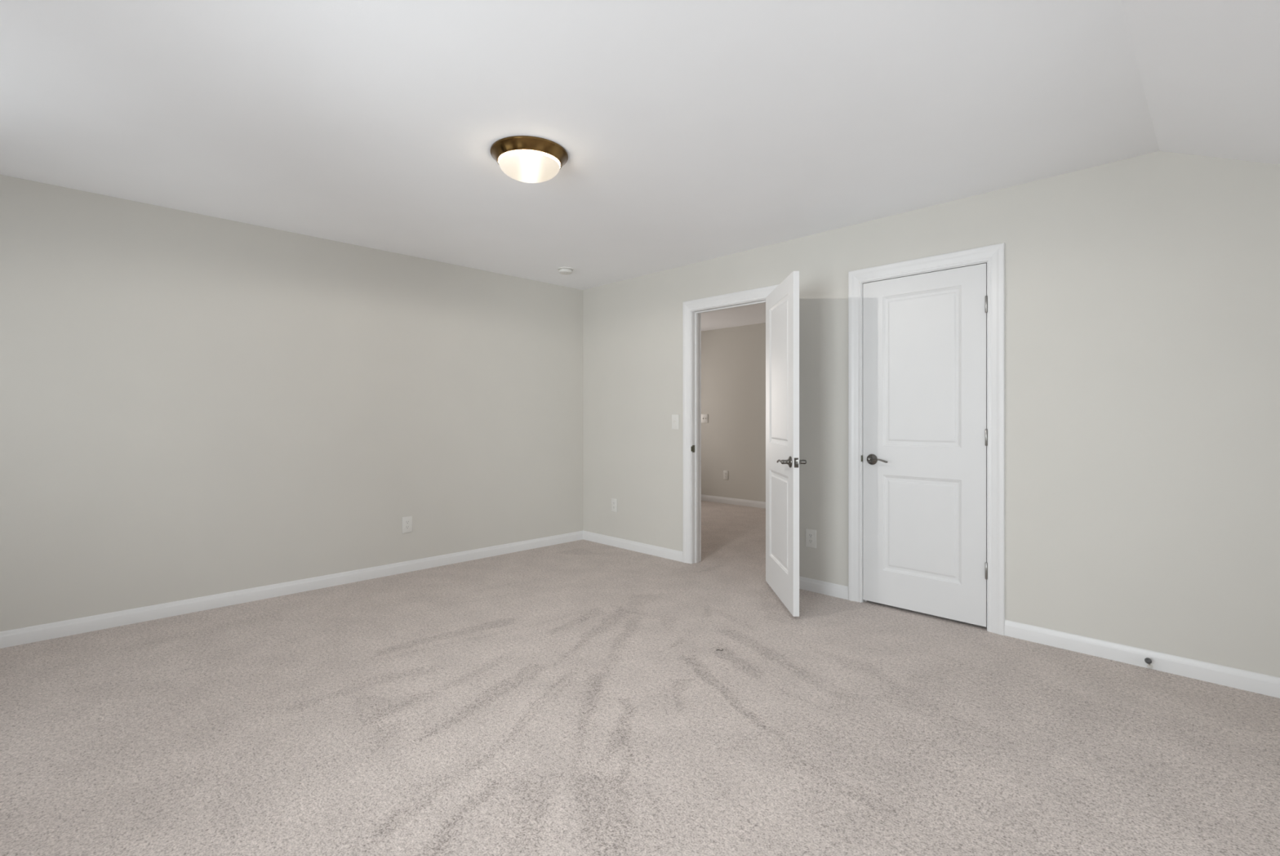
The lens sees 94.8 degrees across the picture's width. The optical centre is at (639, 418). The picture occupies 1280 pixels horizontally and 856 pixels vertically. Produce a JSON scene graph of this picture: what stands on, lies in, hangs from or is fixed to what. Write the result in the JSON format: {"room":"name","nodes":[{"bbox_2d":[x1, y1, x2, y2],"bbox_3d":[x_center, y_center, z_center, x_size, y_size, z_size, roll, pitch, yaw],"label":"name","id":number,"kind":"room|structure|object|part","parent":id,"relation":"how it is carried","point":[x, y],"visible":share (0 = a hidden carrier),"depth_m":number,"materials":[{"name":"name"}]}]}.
{"room":"empty bedroom","nodes":[
{"label":"empty bedroom","id":0,"kind":"room"},
{"bbox_2d":[0,174,582,631],"bbox_3d":[-2.443,-0.037,3.972,5.214,2.440,0.114,0,0,-45],"label":"wall","id":1,"kind":"structure","parent":0,"point":[193,405],"depth_m":3.78,"materials":[{"name":"beige paint"}]},
{"bbox_2d":[0,530,582,648],"bbox_3d":[-2.357,1.141,3.967,5.100,0.083,0.014,0,0,-45],"label":"baseboard","id":2,"kind":"structure","parent":1,"relation":"attached to","point":[24,635],"depth_m":3.79,"materials":[{"name":"white wood"}]},
{"bbox_2d":[402,515,412,533],"bbox_3d":[-1.792,0.819,4.535,0.079,0.124,0.008,0,0,-45],"label":"wall outlet","id":3,"kind":"object","parent":1,"relation":"attached to","point":[406,521],"visible":1,"depth_m":4.53,"materials":[{"name":"white plastic"}]},
{"bbox_2d":[0,0,1159,330],"bbox_3d":[-0.706,-1.317,4.391,8.264,0.120,6.748,0,0,-45],"label":"ceiling","id":4,"kind":"structure","parent":0,"point":[691,131],"depth_m":2.43,"materials":[{"name":"white paint"}]},
{"bbox_2d":[489,135,568,182],"bbox_3d":[-0.525,-1.198,2.801,0.365,0.118,0.365,0,0,-45],"label":"ceiling lamp","id":5,"kind":"object","parent":4,"relation":"attached to","point":[524,158],"visible":1,"depth_m":2.70,"materials":[{"name":"white glass"}]},
{"bbox_2d":[557,266,573,274],"bbox_3d":[-0.626,-1.236,4.954,0.135,0.042,0.135,0,0,-45],"label":"smoke detector","id":6,"kind":"object","parent":4,"relation":"attached to","point":[563,270],"visible":1,"depth_m":4.92,"materials":[{"name":"white plastic"}]},
{"bbox_2d":[0,500,1279,855],"bbox_3d":[-0.064,1.183,3.758,8.050,0.001,8.350,0,0,-45],"label":"floor","id":7,"kind":"structure","parent":0,"point":[579,697],"depth_m":2.27,"materials":[{"name":"beige carpet"}]},
{"bbox_2d":[701,322,765,502],"bbox_3d":[1.582,-0.037,7.877,0.100,2.440,4.850,0,0,-45],"label":"wall","id":8,"kind":"structure","parent":0,"point":[733,359],"depth_m":8.10,"materials":[{"name":"beige paint"}]},
{"bbox_2d":[701,413,707,422],"bbox_3d":[0.922,0.003,8.454,0.017,0.124,0.127,0,0,-45],"label":"light switch","id":9,"kind":"object","parent":8,"relation":"attached to","point":[704,416],"visible":0.88,"depth_m":8.45,"materials":[{"name":"white plastic"}]},
{"bbox_2d":[723,470,728,479],"bbox_3d":[1.193,0.791,8.190,0.008,0.124,0.079,0,0,-45],"label":"wall outlet","id":10,"kind":"object","parent":8,"relation":"attached to","point":[725,472],"visible":1,"depth_m":8.19,"materials":[{"name":"white plastic"}]},
{"bbox_2d":[701,493,765,508],"bbox_3d":[1.542,1.141,7.836,0.014,0.083,4.850,0,0,-45],"label":"baseboard","id":11,"kind":"structure","parent":8,"relation":"attached to","point":[704,497],"depth_m":8.08,"materials":[{"name":"white wood"}]},
{"bbox_2d":[582,151,1279,677],"bbox_3d":[0.737,-0.037,4.559,0.114,2.440,8.350,0,0,-45],"label":"wall","id":12,"kind":"structure","parent":0,"point":[1142,292],"depth_m":2.95,"materials":[{"name":"beige paint"}]},
{"bbox_2d":[611,497,617,511],"bbox_3d":[-0.239,0.805,5.449,0.008,0.124,0.079,0,0,-45],"label":"wall outlet","id":13,"kind":"object","parent":12,"relation":"attached to","point":[614,501],"visible":1,"depth_m":5.45,"materials":[{"name":"white plastic"}]},
{"bbox_2d":[582,530,682,561],"bbox_3d":[-0.103,1.141,5.309,0.014,0.083,1.302,0,0,-45],"label":"baseboard","id":14,"kind":"structure","parent":12,"relation":"attached to","point":[663,552],"depth_m":5.24,"materials":[{"name":"white wood"}]},
{"bbox_2d":[671,414,679,429],"bbox_3d":[0.291,0.031,4.912,0.017,0.124,0.079,0,0,-45],"label":"light switch","id":15,"kind":"object","parent":12,"relation":"attached to","point":[675,418],"visible":1,"depth_m":4.91,"materials":[{"name":"white plastic"}]},
{"bbox_2d":[682,284,779,563],"bbox_3d":[0.729,0.113,4.553,0.133,2.140,0.943,0,0,-45],"label":"door frame","id":16,"kind":"structure","parent":12,"relation":"attached to","point":[692,309],"depth_m":4.81,"materials":[{"name":"white wood"}]},
{"bbox_3d":[0.385,0.113,4.817,0.019,2.140,0.083,0,0,-45],"label":"casing","id":17,"kind":"part","parent":16,"relation":"part of","materials":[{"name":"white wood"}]},
{"bbox_3d":[0.431,0.248,4.798,0.045,0.058,0.005,0,0,-45],"label":"strike plate","id":18,"kind":"part","parent":16,"relation":"part of","materials":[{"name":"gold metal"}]},
{"bbox_3d":[0.689,-0.915,4.513,0.019,0.083,0.943,0,0,-45],"label":"casing","id":19,"kind":"part","parent":16,"relation":"part of","materials":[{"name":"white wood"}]},
{"bbox_2d":[765,271,806,616],"bbox_3d":[0.919,0.150,3.840,0.157,2.029,0.783,0,0,0],"label":"door","id":20,"kind":"structure","parent":12,"relation":"in","point":[783,461],"depth_m":3.72,"materials":[{"name":"white wood"}]},
{"bbox_3d":[0.872,0.261,3.519,0.058,0.069,0.069,0,0,0],"label":"lever handle","id":21,"kind":"part","parent":20,"relation":"part of","materials":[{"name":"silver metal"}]},
{"bbox_3d":[0.918,0.261,3.459,0.025,0.057,0.002,0,0,0],"label":"latch plate","id":22,"kind":"part","parent":20,"relation":"part of","materials":[{"name":"silver metal"}]},
{"bbox_3d":[0.965,0.261,3.519,0.058,0.069,0.069,0,0,0],"label":"lever handle","id":23,"kind":"part","parent":20,"relation":"part of","materials":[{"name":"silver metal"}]},
{"bbox_2d":[805,528,816,547],"bbox_3d":[1.172,0.823,4.036,0.008,0.124,0.079,0,0,-45],"label":"wall outlet","id":24,"kind":"object","parent":12,"relation":"attached to","point":[811,534],"visible":1,"depth_m":4.03,"materials":[{"name":"white plastic"}]},
{"bbox_2d":[799,576,848,599],"bbox_3d":[1.193,1.141,4.011,0.014,0.083,0.479,0,0,-45],"label":"baseboard","id":25,"kind":"structure","parent":12,"relation":"attached to","point":[837,590],"depth_m":3.96,"materials":[{"name":"white wood"}]},
{"bbox_2d":[862,262,987,626],"bbox_3d":[1.697,0.150,3.543,0.157,2.029,0.714,0,0,-45],"label":"door","id":26,"kind":"structure","parent":12,"relation":"in","point":[925,430],"depth_m":3.52,"materials":[{"name":"white wood"}]},
{"bbox_3d":[1.454,0.261,3.720,0.058,0.069,0.069,0,0,-45],"label":"lever handle","id":27,"kind":"part","parent":26,"relation":"part of","materials":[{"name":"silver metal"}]},
{"bbox_2d":[848,242,1004,635],"bbox_3d":[1.715,0.113,3.566,0.133,2.140,0.889,0,0,-45],"label":"door frame","id":28,"kind":"structure","parent":12,"relation":"attached to","point":[993,255],"depth_m":3.29,"materials":[{"name":"white wood"}]},
{"bbox_3d":[1.390,0.113,3.811,0.019,2.140,0.083,0,0,-45],"label":"casing","id":29,"kind":"part","parent":28,"relation":"part of","materials":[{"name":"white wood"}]},
{"bbox_3d":[1.675,-0.915,3.526,0.019,0.083,0.889,0,0,-45],"label":"casing","id":30,"kind":"part","parent":28,"relation":"part of","materials":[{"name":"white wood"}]},
{"bbox_3d":[1.960,0.113,3.241,0.019,2.140,0.083,0,0,-45],"label":"casing","id":31,"kind":"part","parent":28,"relation":"part of","materials":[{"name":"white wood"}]},
{"bbox_2d":[1004,619,1279,697],"bbox_3d":[2.817,1.141,2.386,0.014,0.083,2.337,0,0,-45],"label":"baseboard","id":32,"kind":"structure","parent":12,"relation":"attached to","point":[1246,680],"depth_m":2.78,"materials":[{"name":"white wood"}]},
{"bbox_2d":[1144,657,1152,668],"bbox_3d":[2.393,1.151,2.769,0.062,0.059,0.028,0,0,-45],"label":"door stop","id":33,"kind":"object","parent":32,"relation":"attached to","point":[1147,660],"visible":1,"depth_m":2.76,"materials":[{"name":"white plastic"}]},
{"bbox_2d":[1120,0,1279,164],"bbox_3d":[1.282,-0.887,0.324,5.328,0.981,1.816,0,0,-45],"label":"ceiling","id":34,"kind":"structure","parent":0,"point":[1209,70],"depth_m":2.00,"materials":[{"name":"white paint"}]}
]}

